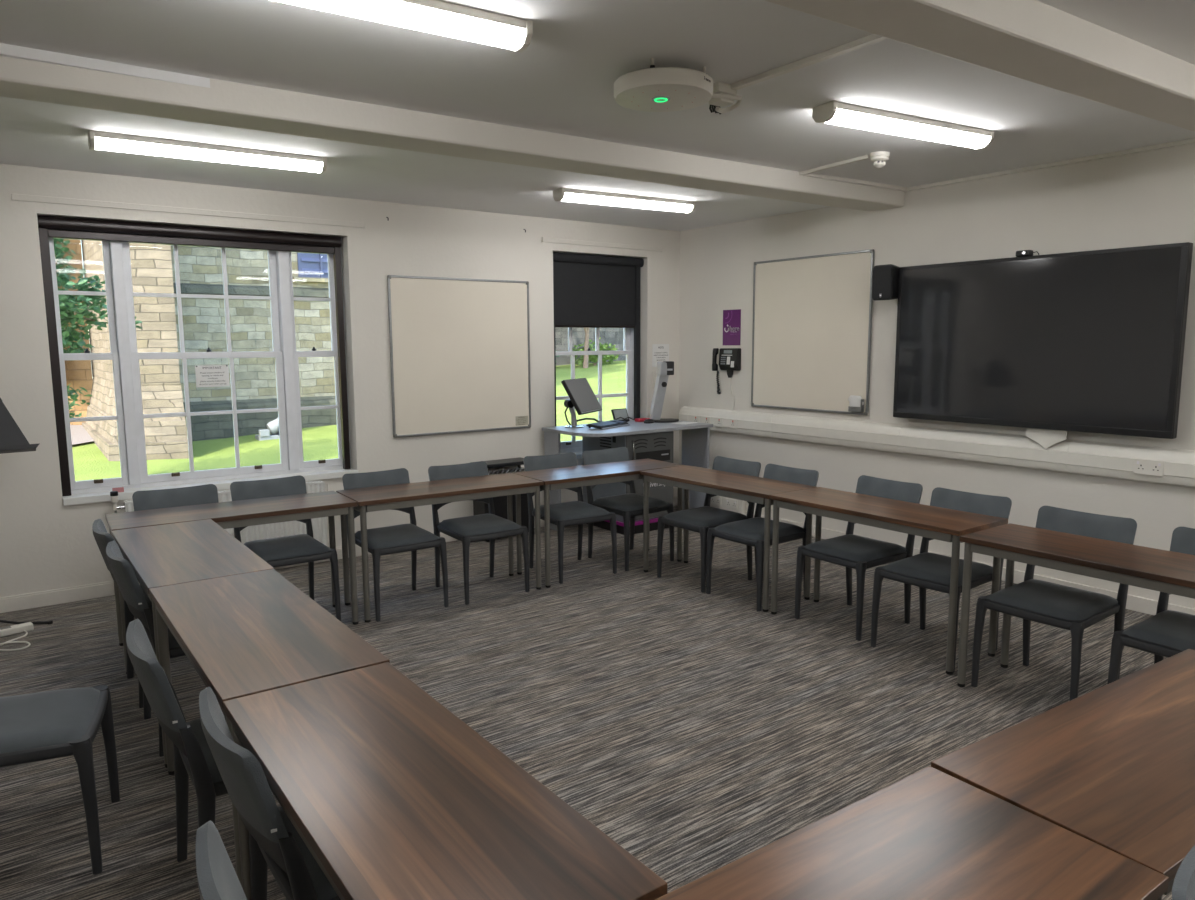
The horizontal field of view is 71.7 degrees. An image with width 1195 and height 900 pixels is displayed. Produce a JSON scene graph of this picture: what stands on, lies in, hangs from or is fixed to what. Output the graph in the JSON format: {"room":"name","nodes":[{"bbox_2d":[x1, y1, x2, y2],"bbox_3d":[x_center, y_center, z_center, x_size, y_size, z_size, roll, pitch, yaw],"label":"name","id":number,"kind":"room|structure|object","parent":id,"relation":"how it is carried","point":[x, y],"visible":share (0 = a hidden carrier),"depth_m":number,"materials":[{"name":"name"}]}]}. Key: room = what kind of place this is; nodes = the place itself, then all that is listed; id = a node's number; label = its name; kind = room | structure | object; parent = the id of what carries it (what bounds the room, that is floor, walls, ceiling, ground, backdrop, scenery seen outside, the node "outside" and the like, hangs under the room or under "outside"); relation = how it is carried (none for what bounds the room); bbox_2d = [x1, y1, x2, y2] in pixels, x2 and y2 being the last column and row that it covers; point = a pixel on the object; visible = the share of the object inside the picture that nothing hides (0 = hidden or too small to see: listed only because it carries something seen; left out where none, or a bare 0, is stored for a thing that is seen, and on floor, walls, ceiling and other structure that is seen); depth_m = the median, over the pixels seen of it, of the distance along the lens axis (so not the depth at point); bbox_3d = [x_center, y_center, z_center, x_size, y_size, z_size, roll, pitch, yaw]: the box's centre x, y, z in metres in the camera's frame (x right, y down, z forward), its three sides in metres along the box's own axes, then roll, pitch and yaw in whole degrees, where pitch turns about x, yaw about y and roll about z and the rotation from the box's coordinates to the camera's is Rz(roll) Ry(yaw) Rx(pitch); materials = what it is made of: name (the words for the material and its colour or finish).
{"room":"seminar room","nodes":[
{"label":"seminar room","id":0,"kind":"room"},
{"bbox_2d":[0,164,679,596],"bbox_3d":[-2.256,-0.557,6.080,7.859,2.800,0.300,-6,9,-36],"label":"wall","id":1,"kind":"structure","parent":0,"point":[46,544],"depth_m":6.19,"materials":[{"name":"paint"}]},
{"bbox_2d":[10,193,364,227],"bbox_3d":[-2.595,-1.580,5.504,2.150,0.042,0.016,-6,9,-36],"label":"strip","id":2,"kind":"object","parent":1,"relation":"attached to","point":[17,197],"visible":1,"depth_m":5.39,"materials":[{"name":"paint"}]},
{"bbox_2d":[49,237,357,505],"bbox_3d":[-2.666,-0.625,5.726,1.895,1.786,0.275,-6,9,-36],"label":"window","id":3,"kind":"structure","parent":1,"relation":"in","point":[119,294],"depth_m":5.69,"materials":[{"name":"paint"}]},
{"bbox_2d":[37,215,350,495],"bbox_3d":[-2.658,-0.642,5.690,1.862,1.734,0.082,-6,9,-36],"label":"roller blind","id":4,"kind":"object","parent":3,"relation":"attached to","point":[48,226],"visible":0.98,"depth_m":5.42,"materials":[{"name":"black fabric"}]},
{"bbox_2d":[195,365,229,386],"bbox_3d":[-2.690,-0.517,5.776,0.216,0.152,0.002,-6,9,-36],"label":"notice","id":5,"kind":"object","parent":3,"relation":"attached to","point":[206,375],"visible":1,"depth_m":5.77,"materials":[{"name":"paper"}]},
{"bbox_2d":[199,372,225,384],"bbox_3d":[-2.690,-0.500,5.777,0.175,0.092,0.001,-6,9,-36],"label":"print","id":6,"kind":"object","parent":5,"relation":"attached to","point":[205,378],"depth_m":5.78,"materials":[{"name":"white paper"}]},
{"bbox_2d":[110,480,328,545],"bbox_3d":[-2.557,0.551,5.736,1.392,0.694,0.118,-6,9,-36],"label":"radiator","id":7,"kind":"object","parent":1,"relation":"attached to","point":[319,525],"visible":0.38,"depth_m":5.87,"materials":[{"name":"white metal"}]},
{"bbox_2d":[124,480,323,503],"bbox_3d":[-2.530,0.285,5.694,1.270,0.013,0.074,-6,9,-36],"label":"grille","id":8,"kind":"object","parent":7,"relation":"attached to","point":[312,484],"depth_m":5.71,"materials":[{"name":"white paint"}]},
{"bbox_2d":[0,496,676,612],"bbox_3d":[-2.155,0.800,6.127,7.359,0.095,0.018,-6,9,-36],"label":"baseboard","id":9,"kind":"structure","parent":1,"relation":"attached to","point":[102,589],"depth_m":5.25,"materials":[{"name":"paint"}]},
{"bbox_2d":[387,275,530,437],"bbox_3d":[-1.085,-0.761,6.712,1.250,1.244,0.023,-6,9,-36],"label":"whiteboard","id":10,"kind":"object","parent":1,"relation":"attached to","point":[460,347],"visible":1,"depth_m":6.68,"materials":[{"name":"plastic"}]},
{"bbox_2d":[556,327,633,458],"bbox_3d":[-0.022,-0.866,7.649,1.060,1.835,0.268,-6,9,-36],"label":"window","id":11,"kind":"structure","parent":1,"relation":"in","point":[575,446],"depth_m":7.76,"materials":[{"name":"paint"}]},
{"bbox_2d":[553,252,643,425],"bbox_3d":[-0.005,-0.882,7.615,1.045,1.786,0.082,-6,9,-36],"label":"roller blind","id":12,"kind":"object","parent":11,"relation":"attached to","point":[590,291],"visible":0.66,"depth_m":7.55,"materials":[{"name":"black fabric"}]},
{"bbox_2d":[542,237,662,251],"bbox_3d":[0.070,-1.845,7.435,1.342,0.042,0.016,-6,9,-36],"label":"strip","id":13,"kind":"object","parent":1,"relation":"attached to","point":[548,240],"visible":1,"depth_m":7.40,"materials":[{"name":"paint"}]},
{"bbox_2d":[652,371,656,387],"bbox_3d":[0.587,-0.678,7.966,0.145,0.165,0.012,-6,9,-36],"label":"wall plate","id":14,"kind":"object","parent":1,"relation":"attached to","point":[654,376],"visible":0.43,"depth_m":7.93,"materials":[{"name":"paint"}]},
{"bbox_2d":[652,344,668,366],"bbox_3d":[0.610,-0.911,7.959,0.210,0.217,0.002,-6,9,-36],"label":"notice","id":15,"kind":"object","parent":1,"relation":"attached to","point":[660,352],"visible":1,"depth_m":7.95,"materials":[{"name":"paper"}]},
{"bbox_2d":[0,506,1171,899],"bbox_3d":[0.307,1.328,2.802,7.859,0.120,8.957,-6,9,-36],"label":"floor","id":16,"kind":"structure","parent":0,"point":[697,731],"depth_m":3.88,"materials":[{"name":"carpet"}]},
{"bbox_2d":[0,622,33,650],"bbox_3d":[-3.285,1.053,4.424,0.458,0.044,0.544,-6,9,-36],"label":"power strip","id":17,"kind":"object","parent":16,"relation":"on","point":[24,627],"visible":1,"depth_m":4.65,"materials":[{"name":"white plastic"}]},
{"bbox_2d":[0,398,52,623],"bbox_3d":[-3.536,0.360,4.718,0.636,1.347,0.445,-6,9,-36],"label":"music stand","id":18,"kind":"object","parent":16,"relation":"on","point":[12,439],"visible":0.98,"depth_m":4.72,"materials":[{"name":"black paint"}]},
{"bbox_2d":[0,444,38,453],"bbox_3d":[-3.447,0.013,4.543,0.640,0.047,0.057,-7,10,-43],"label":"shelf","id":19,"kind":"object","parent":18,"relation":"attached to","point":[4,448],"depth_m":4.68,"materials":[{"name":"black paint"}]},
{"bbox_2d":[0,685,119,874],"bbox_3d":[-1.895,0.898,2.601,0.588,0.809,0.467,-4,8,-23],"label":"chair","id":20,"kind":"object","parent":16,"relation":"on","point":[39,726],"visible":1,"depth_m":2.56,"materials":[{"name":"grey plastic"}]},
{"bbox_2d":[92,519,151,707],"bbox_3d":[-2.035,0.723,3.948,0.588,0.809,0.467,-6,9,-36],"label":"chair","id":21,"kind":"object","parent":16,"relation":"on","point":[102,537],"visible":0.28,"depth_m":3.75,"materials":[{"name":"grey plastic"}]},
{"bbox_2d":[106,541,185,756],"bbox_3d":[-1.711,0.779,3.507,0.588,0.809,0.467,-6,9,-36],"label":"chair","id":22,"kind":"object","parent":16,"relation":"on","point":[122,570],"visible":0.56,"depth_m":3.22,"materials":[{"name":"grey plastic"}]},
{"bbox_2d":[132,484,218,510],"bbox_3d":[-2.274,0.641,4.594,0.467,0.809,0.588,-6,9,-36],"label":"chair","id":23,"kind":"object","parent":16,"relation":"on","point":[208,493],"visible":0.23,"depth_m":4.75,"materials":[{"name":"grey fabric"}]},
{"bbox_2d":[126,619,227,899],"bbox_3d":[-1.059,0.906,2.506,0.588,0.809,0.467,-5,9,-35],"label":"chair","id":24,"kind":"object","parent":16,"relation":"on","point":[193,757],"visible":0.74,"depth_m":2.24,"materials":[{"name":"grey plastic"}]},
{"bbox_2d":[111,519,273,767],"bbox_3d":[-1.833,0.794,3.721,0.452,0.725,1.186,-6,9,-36],"label":"meeting table","id":25,"kind":"object","parent":16,"relation":"on","point":[191,551],"visible":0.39,"depth_m":3.57,"materials":[{"name":"brown wood"}]},
{"bbox_2d":[195,820,246,899],"bbox_3d":[-0.349,1.038,1.459,0.588,0.809,0.467,-6,9,-36],"label":"chair","id":26,"kind":"object","parent":16,"relation":"on","point":[217,878],"visible":0.97,"depth_m":1.36,"materials":[{"name":"grey plastic"}]},
{"bbox_2d":[105,491,358,645],"bbox_3d":[-1.998,0.679,4.610,1.213,0.725,0.450,-5,9,-34],"label":"meeting table","id":27,"kind":"object","parent":16,"relation":"on","point":[250,512],"visible":0.68,"depth_m":4.55,"materials":[{"name":"brown wood"}]},
{"bbox_2d":[149,569,389,885],"bbox_3d":[-1.126,0.915,2.758,0.446,0.725,1.200,-6,9,-36],"label":"meeting table","id":28,"kind":"object","parent":16,"relation":"on","point":[245,634],"visible":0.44,"depth_m":2.59,"materials":[{"name":"brown wood"}]},
{"bbox_2d":[199,687,340,899],"bbox_3d":[-0.613,0.967,2.018,0.588,0.809,0.467,-6,9,-36],"label":"chair","id":29,"kind":"object","parent":16,"relation":"on","point":[275,843],"visible":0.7,"depth_m":1.74,"materials":[{"name":"grey plastic"}]},
{"bbox_2d":[230,475,340,620],"bbox_3d":[-1.862,0.600,4.893,0.467,0.809,0.588,-6,9,-36],"label":"chair","id":30,"kind":"object","parent":16,"relation":"on","point":[301,548],"visible":0.51,"depth_m":4.88,"materials":[{"name":"grey fabric"}]},
{"bbox_2d":[342,468,448,621],"bbox_3d":[-1.282,0.560,5.172,0.467,0.809,0.588,-6,9,-36],"label":"chair","id":31,"kind":"object","parent":16,"relation":"on","point":[400,538],"visible":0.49,"depth_m":5.10,"materials":[{"name":"grey fabric"}]},
{"bbox_2d":[336,473,542,622],"bbox_3d":[-0.978,0.587,5.278,1.210,0.725,0.450,-5,9,-33],"label":"meeting table","id":32,"kind":"object","parent":16,"relation":"on","point":[369,499],"visible":0.89,"depth_m":5.12,"materials":[{"name":"brown wood"}]},
{"bbox_2d":[223,662,666,899],"bbox_3d":[-0.413,1.039,1.782,0.438,0.725,1.206,-6,9,-36],"label":"meeting table","id":33,"kind":"object","parent":16,"relation":"on","point":[393,795],"visible":0.98,"depth_m":1.62,"materials":[{"name":"brown wood"}]},
{"bbox_2d":[428,461,528,604],"bbox_3d":[-0.805,0.518,5.474,0.467,0.809,0.588,-6,9,-36],"label":"chair","id":34,"kind":"object","parent":16,"relation":"on","point":[482,527],"visible":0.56,"depth_m":5.41,"materials":[{"name":"grey fabric"}]},
{"bbox_2d":[470,457,528,541],"bbox_3d":[-0.792,0.413,6.920,0.490,0.645,0.225,-6,9,-36],"label":"base cabinet","id":35,"kind":"object","parent":16,"relation":"on","point":[500,503],"visible":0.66,"depth_m":6.84,"materials":[{"name":"black metal"}]},
{"bbox_2d":[523,452,616,583],"bbox_3d":[-0.215,0.458,5.914,0.467,0.809,0.588,-5,9,-32],"label":"chair","id":36,"kind":"object","parent":16,"relation":"on","point":[579,513],"visible":0.62,"depth_m":5.86,"materials":[{"name":"grey fabric"}]},
{"bbox_2d":[514,458,683,587],"bbox_3d":[0.028,0.494,5.951,1.200,0.725,0.450,-5,9,-34],"label":"meeting table","id":37,"kind":"object","parent":16,"relation":"on","point":[611,472],"visible":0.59,"depth_m":5.76,"materials":[{"name":"brown wood"}]},
{"bbox_2d":[542,418,712,534],"bbox_3d":[0.282,0.228,7.348,1.385,0.890,0.750,-6,9,-36],"label":"desk","id":38,"kind":"object","parent":16,"relation":"on","point":[642,440],"visible":0.48,"depth_m":7.16,"materials":[{"name":"grey laminate"}]},
{"bbox_2d":[561,378,601,427],"bbox_3d":[-0.160,-0.406,7.160,0.255,0.419,0.470,3,8,22],"label":"monitor","id":39,"kind":"object","parent":38,"relation":"on","point":[582,397],"visible":1,"depth_m":7.13,"materials":[{"name":"black plastic"}]},
{"bbox_2d":[586,420,629,429],"bbox_3d":[0.095,-0.223,7.195,0.170,0.042,0.450,4,9,32],"label":"keyboard","id":40,"kind":"object","parent":38,"relation":"on","point":[612,423],"visible":1,"depth_m":7.13,"materials":[{"name":"black plastic"}]},
{"bbox_2d":[600,436,615,447],"bbox_3d":[0.088,-0.074,7.108,0.006,0.108,0.225,-6,9,-36],"label":"vent","id":41,"kind":"object","parent":38,"relation":"attached to","point":[605,442],"depth_m":7.10,"materials":[{"name":"black plastic"}]},
{"bbox_2d":[611,408,629,421],"bbox_3d":[0.208,-0.319,7.636,0.189,0.121,0.086,-6,9,-36],"label":"panel","id":42,"kind":"object","parent":38,"relation":"on","point":[616,413],"visible":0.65,"depth_m":7.62,"materials":[{"name":"black plastic"}]},
{"bbox_2d":[542,418,712,436],"bbox_3d":[0.280,-0.200,7.293,1.385,0.028,0.750,-6,9,-36],"label":"countertop","id":43,"kind":"structure","parent":38,"relation":"on","point":[634,427],"depth_m":7.06,"materials":[{"name":"grey laminate"}]},
{"bbox_2d":[649,361,678,422],"bbox_3d":[0.623,-0.540,7.634,0.298,0.554,0.230,-6,9,-36],"label":"camera","id":44,"kind":"object","parent":38,"relation":"on","point":[665,368],"visible":0.92,"depth_m":7.61,"materials":[{"name":"white plastic"}]},
{"bbox_2d":[582,447,673,570],"bbox_3d":[0.210,0.417,6.210,0.467,0.809,0.588,-6,9,-37],"label":"chair","id":45,"kind":"object","parent":16,"relation":"on","point":[630,505],"visible":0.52,"depth_m":6.16,"materials":[{"name":"grey fabric"}]},
{"bbox_2d":[657,456,760,592],"bbox_3d":[0.781,0.483,5.682,0.588,0.809,0.467,-6,9,-36],"label":"chair","id":46,"kind":"object","parent":16,"relation":"on","point":[699,519],"visible":0.61,"depth_m":5.62,"materials":[{"name":"grey fabric"}]},
{"bbox_2d":[640,465,815,611],"bbox_3d":[0.834,0.547,5.511,0.450,0.725,1.172,-6,9,-37],"label":"meeting table","id":47,"kind":"object","parent":16,"relation":"on","point":[754,489],"visible":0.89,"depth_m":5.31,"materials":[{"name":"brown wood"}]},
{"bbox_2d":[706,464,818,611],"bbox_3d":[1.072,0.531,5.303,0.588,0.809,0.467,-6,9,-36],"label":"chair","id":48,"kind":"object","parent":16,"relation":"on","point":[750,531],"visible":0.62,"depth_m":5.24,"materials":[{"name":"grey fabric"}]},
{"bbox_2d":[795,475,922,640],"bbox_3d":[1.530,0.593,4.803,0.588,0.809,0.467,-5,9,-34],"label":"chair","id":49,"kind":"object","parent":16,"relation":"on","point":[860,553],"visible":0.61,"depth_m":4.75,"materials":[{"name":"grey fabric"}]},
{"bbox_2d":[769,487,1007,674],"bbox_3d":[1.547,0.666,4.571,0.450,0.725,1.190,-6,9,-36],"label":"meeting table","id":50,"kind":"object","parent":16,"relation":"on","point":[938,523],"visible":0.93,"depth_m":4.33,"materials":[{"name":"brown wood"}]},
{"bbox_2d":[655,766,1168,899],"bbox_3d":[0.340,1.100,1.282,1.200,0.725,0.450,-5,9,-34],"label":"meeting table","id":51,"kind":"object","parent":16,"relation":"on","point":[928,834],"visible":1,"depth_m":1.44,"materials":[{"name":"brown wood"}]},
{"bbox_2d":[871,487,1011,672],"bbox_3d":[1.828,0.648,4.366,0.588,0.809,0.467,-6,9,-37],"label":"chair","id":52,"kind":"object","parent":16,"relation":"on","point":[925,570],"visible":0.62,"depth_m":4.35,"materials":[{"name":"grey plastic"}]},
{"bbox_2d":[971,506,1136,700],"bbox_3d":[2.134,0.715,3.842,0.588,0.809,0.467,-6,9,-36],"label":"chair","id":53,"kind":"object","parent":16,"relation":"on","point":[1075,610],"visible":0.66,"depth_m":3.79,"materials":[{"name":"grey plastic"}]},
{"bbox_2d":[931,649,1194,899],"bbox_3d":[1.344,1.007,1.952,1.200,0.725,0.450,-5,9,-32],"label":"meeting table","id":54,"kind":"object","parent":16,"relation":"on","point":[1112,765],"visible":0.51,"depth_m":1.75,"materials":[{"name":"brown wood"}]},
{"bbox_2d":[957,523,1194,686],"bbox_3d":[2.210,0.799,3.516,0.450,0.725,1.200,-6,9,-36],"label":"meeting table","id":55,"kind":"object","parent":16,"relation":"on","point":[1170,572],"visible":0.98,"depth_m":3.56,"materials":[{"name":"brown wood"}]},
{"bbox_2d":[1107,527,1194,683],"bbox_3d":[2.471,0.775,3.368,0.588,0.809,0.467,-6,9,-36],"label":"chair","id":56,"kind":"object","parent":16,"relation":"on","point":[1168,633],"visible":0.58,"depth_m":3.37,"materials":[{"name":"grey plastic"}]},
{"bbox_2d":[1172,845,1194,899],"bbox_3d":[1.171,1.066,1.184,0.467,0.809,0.588,-6,9,-37],"label":"chair","id":57,"kind":"object","parent":16,"relation":"on","point":[1183,888],"visible":1,"depth_m":1.26,"materials":[{"name":"grey plastic"}]},
{"bbox_2d":[0,0,1194,230],"bbox_3d":[0.292,-1.504,2.433,7.859,0.238,8.957,-6,9,-36],"label":"ceiling","id":58,"kind":"structure","parent":0,"point":[563,81],"depth_m":3.66,"materials":[{"name":"paint"}]},
{"bbox_2d":[88,130,326,173],"bbox_3d":[-2.067,-1.595,4.463,1.162,0.080,0.136,-5,9,-33],"label":"strip light","id":59,"kind":"object","parent":58,"relation":"attached to","point":[98,140],"visible":1,"depth_m":4.39,"materials":[{"name":"white plastic"}]},
{"bbox_2d":[273,0,532,52],"bbox_3d":[-0.764,-1.394,2.573,1.202,0.080,0.136,-5,9,-32],"label":"strip light","id":60,"kind":"object","parent":58,"relation":"attached to","point":[438,17],"visible":1,"depth_m":2.68,"materials":[{"name":"white plastic"}]},
{"bbox_2d":[0,56,904,210],"bbox_3d":[-0.910,-1.590,4.082,7.372,0.170,0.306,-5,9,-34],"label":"ceiling beam","id":61,"kind":"structure","parent":58,"relation":"attached to","point":[225,103],"depth_m":3.95,"materials":[{"name":"paint"}]},
{"bbox_2d":[553,188,695,213],"bbox_3d":[0.216,-1.811,6.031,1.150,0.080,0.136,-5,9,-30],"label":"strip light","id":62,"kind":"object","parent":58,"relation":"attached to","point":[562,194],"visible":1,"depth_m":5.95,"materials":[{"name":"white plastic"}]},
{"bbox_2d":[614,58,712,111],"bbox_3d":[0.269,-1.488,3.382,0.406,0.114,0.406,-6,9,-36],"label":"microphone","id":63,"kind":"object","parent":58,"relation":"attached to","point":[652,89],"visible":1,"depth_m":3.28,"materials":[{"name":"white plastic"}]},
{"bbox_2d":[709,82,741,113],"bbox_3d":[0.537,-1.520,3.568,0.205,0.101,0.126,-6,9,-36],"label":"junction box","id":64,"kind":"object","parent":58,"relation":"attached to","point":[723,95],"visible":0.86,"depth_m":3.54,"materials":[{"name":"white plastic"}]},
{"bbox_2d":[731,34,887,89],"bbox_3d":[0.919,-1.500,3.095,0.035,0.022,1.135,-6,9,-36],"label":"conduit","id":65,"kind":"object","parent":58,"relation":"attached to","point":[871,39],"visible":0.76,"depth_m":3.21,"materials":[{"name":"white plastic"}]},
{"bbox_2d":[799,155,869,174],"bbox_3d":[1.466,-1.771,5.146,0.030,0.020,0.576,-5,9,-30],"label":"conduit","id":66,"kind":"object","parent":58,"relation":"attached to","point":[864,157],"visible":0.96,"depth_m":5.12,"materials":[{"name":"white plastic"}]},
{"bbox_2d":[803,173,906,190],"bbox_3d":[1.782,-1.841,5.675,1.043,0.022,0.034,-5,9,-33],"label":"conduit","id":67,"kind":"object","parent":58,"relation":"attached to","point":[821,176],"visible":0.98,"depth_m":5.65,"materials":[{"name":"white plastic"}]},
{"bbox_2d":[870,151,889,167],"bbox_3d":[1.661,-1.705,4.868,0.112,0.082,0.112,-6,9,-36],"label":"smoke detector","id":68,"kind":"object","parent":58,"relation":"attached to","point":[879,158],"visible":1,"depth_m":4.83,"materials":[{"name":"white plastic"}]},
{"bbox_2d":[812,101,993,149],"bbox_3d":[1.554,-1.610,4.136,1.163,0.080,0.136,-4,8,-29],"label":"strip light","id":69,"kind":"object","parent":58,"relation":"attached to","point":[833,112],"visible":1,"depth_m":4.05,"materials":[{"name":"white plastic"}]},
{"bbox_2d":[765,0,1194,131],"bbox_3d":[0.470,-1.353,2.208,7.379,0.170,0.265,-5,9,-33],"label":"ceiling beam","id":70,"kind":"structure","parent":58,"relation":"attached to","point":[1034,41],"depth_m":2.82,"materials":[{"name":"paint"}]},
{"bbox_2d":[679,143,1194,608],"bbox_3d":[3.458,-0.410,4.718,0.250,2.800,8.657,-6,9,-36],"label":"wall","id":71,"kind":"structure","parent":0,"point":[1147,198],"depth_m":5.73,"materials":[{"name":"paint"}]},
{"bbox_2d":[712,348,740,410],"bbox_3d":[1.171,-0.641,7.539,0.106,0.569,0.278,-6,9,-36],"label":"wall phone","id":72,"kind":"object","parent":71,"relation":"attached to","point":[729,358],"visible":1,"depth_m":7.53,"materials":[{"name":"black plastic"}]},
{"bbox_2d":[710,495,745,514],"bbox_3d":[1.170,0.481,7.710,0.052,0.185,0.530,-6,9,-36],"label":"box","id":73,"kind":"object","parent":71,"relation":"attached to","point":[730,504],"visible":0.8,"depth_m":7.62,"materials":[{"name":"white plastic"}]},
{"bbox_2d":[710,496,720,505],"bbox_3d":[1.108,0.474,7.760,0.008,0.087,0.145,-6,9,-36],"label":"socket","id":74,"kind":"object","parent":73,"relation":"attached to","point":[716,500],"depth_m":7.75,"materials":[{"name":"white plastic"}]},
{"bbox_2d":[726,498,737,509],"bbox_3d":[1.232,0.495,7.592,0.008,0.087,0.145,-6,9,-36],"label":"socket","id":75,"kind":"object","parent":73,"relation":"attached to","point":[731,504],"depth_m":7.59,"materials":[{"name":"white plastic"}]},
{"bbox_2d":[723,309,740,344],"bbox_3d":[1.216,-1.110,7.497,0.006,0.320,0.220,-6,9,-36],"label":"poster","id":76,"kind":"object","parent":71,"relation":"attached to","point":[731,318],"visible":1,"depth_m":7.49,"materials":[{"name":"purple paper"}]},
{"bbox_2d":[751,249,874,414],"bbox_3d":[1.727,-0.952,6.795,0.023,1.257,1.216,-6,9,-36],"label":"whiteboard","id":77,"kind":"object","parent":71,"relation":"attached to","point":[812,325],"visible":1,"depth_m":6.75,"materials":[{"name":"plastic"}]},
{"bbox_2d":[848,395,864,411],"bbox_3d":[2.011,-0.360,6.441,0.045,0.126,0.153,-6,9,-36],"label":"holder","id":78,"kind":"object","parent":77,"relation":"attached to","point":[856,403],"visible":1,"depth_m":6.42,"materials":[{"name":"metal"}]},
{"bbox_2d":[872,264,898,300],"bbox_3d":[2.137,-1.220,6.042,0.205,0.252,0.172,-6,9,-36],"label":"wall speaker","id":79,"kind":"object","parent":71,"relation":"attached to","point":[885,277],"visible":0.86,"depth_m":5.96,"materials":[{"name":"black plastic"}]},
{"bbox_2d":[679,406,1194,487],"bbox_3d":[3.276,0.096,4.757,0.080,0.210,8.329,-6,9,-36],"label":"dado trunking","id":80,"kind":"object","parent":71,"relation":"attached to","point":[1169,466],"visible":0.88,"depth_m":5.68,"materials":[{"name":"white plastic"}]},
{"bbox_2d":[716,417,722,426],"bbox_3d":[1.124,-0.256,7.621,0.008,0.086,0.086,-6,9,-36],"label":"socket","id":81,"kind":"object","parent":80,"relation":"attached to","point":[719,420],"depth_m":7.62,"materials":[{"name":"white plastic"}]},
{"bbox_2d":[729,419,736,428],"bbox_3d":[1.228,-0.238,7.481,0.008,0.086,0.086,-6,9,-36],"label":"socket","id":82,"kind":"object","parent":80,"relation":"attached to","point":[732,422],"depth_m":7.48,"materials":[{"name":"white plastic"}]},
{"bbox_2d":[1133,458,1163,476],"bbox_3d":[3.202,0.101,4.802,0.008,0.092,0.154,-6,9,-36],"label":"socket","id":83,"kind":"object","parent":80,"relation":"attached to","point":[1142,467],"depth_m":4.80,"materials":[{"name":"white plastic"}]},
{"bbox_2d":[745,511,1194,614],"bbox_3d":[3.289,0.933,4.907,0.018,0.090,8.387,-6,9,-36],"label":"baseboard","id":84,"kind":"structure","parent":71,"relation":"attached to","point":[1135,603],"depth_m":5.24,"materials":[{"name":"paint"}]},
{"bbox_2d":[893,242,1192,448],"bbox_3d":[2.751,-0.631,5.348,0.120,1.213,1.800,-6,9,-36],"label":"screen","id":85,"kind":"object","parent":71,"relation":"attached to","point":[1050,346],"visible":1,"depth_m":5.15,"materials":[{"name":"black glass"}]},
{"bbox_2d":[1016,250,1038,256],"bbox_3d":[2.726,-1.238,5.243,0.132,0.058,0.076,7,10,43],"label":"webcam","id":86,"kind":"object","parent":85,"relation":"attached to","point":[1021,253],"visible":0.98,"depth_m":5.23,"materials":[{"name":"black plastic"}]},
{"bbox_2d":[903,138,1194,191],"bbox_3d":[3.975,-1.583,3.605,0.030,0.023,6.000,-6,9,-36],"label":"trim","id":87,"kind":"structure","parent":71,"relation":"attached to","point":[1187,141],"depth_m":5.10,"materials":[{"name":"white paint"}]},
{"label":"outside","id":88,"kind":"structure","parent":0,"visible":0},
{"bbox_2d":[72,360,625,480],"bbox_3d":[-2.581,-2.086,22.084,46.000,2.485,26.000,-6,9,-36],"label":"lawn","id":89,"kind":"structure","parent":88,"point":[320,442],"depth_m":13.83,"materials":[{"name":"green plant"}]},
{"bbox_2d":[70,425,93,444],"bbox_3d":[-10.782,0.119,11.967,2.946,0.219,9.243,3,8,21],"label":"garden path","id":90,"kind":"structure","parent":89,"relation":"on","point":[79,435],"depth_m":14.81,"materials":[{"name":"beige concrete"}]},
{"bbox_2d":[53,238,141,417],"bbox_3d":[-6.936,-1.780,8.689,2.116,5.309,3.252,4,9,31],"label":"leafy tree","id":91,"kind":"object","parent":89,"relation":"on","point":[67,306],"visible":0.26,"depth_m":9.20,"materials":[{"name":"green plant"}]},
{"bbox_2d":[54,239,336,460],"bbox_3d":[-10.506,-4.305,12.754,16.650,9.800,5.500,-6,9,-36],"label":"neighbouring building","id":92,"kind":"structure","parent":89,"relation":"on","point":[152,265],"depth_m":14.77,"materials":[{"name":"brick"}]},
{"bbox_2d":[255,417,278,440],"bbox_3d":[-5.804,-0.349,14.695,0.475,0.477,0.340,-6,9,-36],"label":"floodlight","id":93,"kind":"object","parent":89,"relation":"on","point":[272,431],"visible":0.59,"depth_m":14.58,"materials":[{"name":"white paint"}]},
{"bbox_2d":[266,417,278,434],"bbox_3d":[-5.721,-0.434,14.708,0.312,0.312,0.276,-6,9,-36],"label":"lamp","id":94,"kind":"object","parent":93,"relation":"on","point":[273,426],"depth_m":14.60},
{"bbox_2d":[583,328,588,367],"bbox_3d":[-0.418,-4.670,26.557,2.754,4.276,2.834,1,7,8],"label":"slender tree","id":95,"kind":"object","parent":89,"relation":"on","point":[586,345],"visible":0.02,"depth_m":26.73,"materials":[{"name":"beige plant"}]},
{"bbox_2d":[555,327,625,365],"bbox_3d":[1.661,-4.768,29.968,21.726,4.550,0.695,-4,8,-29],"label":"wall","id":96,"kind":"structure","parent":89,"relation":"on","point":[614,336],"depth_m":28.55,"materials":[{"name":"stone"}]},
{"bbox_2d":[570,337,618,366],"bbox_3d":[-0.118,-3.265,27.733,1.961,1.049,1.151,-6,9,-36],"label":"shrub","id":97,"kind":"object","parent":89,"relation":"on","point":[592,358],"visible":0.6,"depth_m":27.62,"materials":[{"name":"green plant"}]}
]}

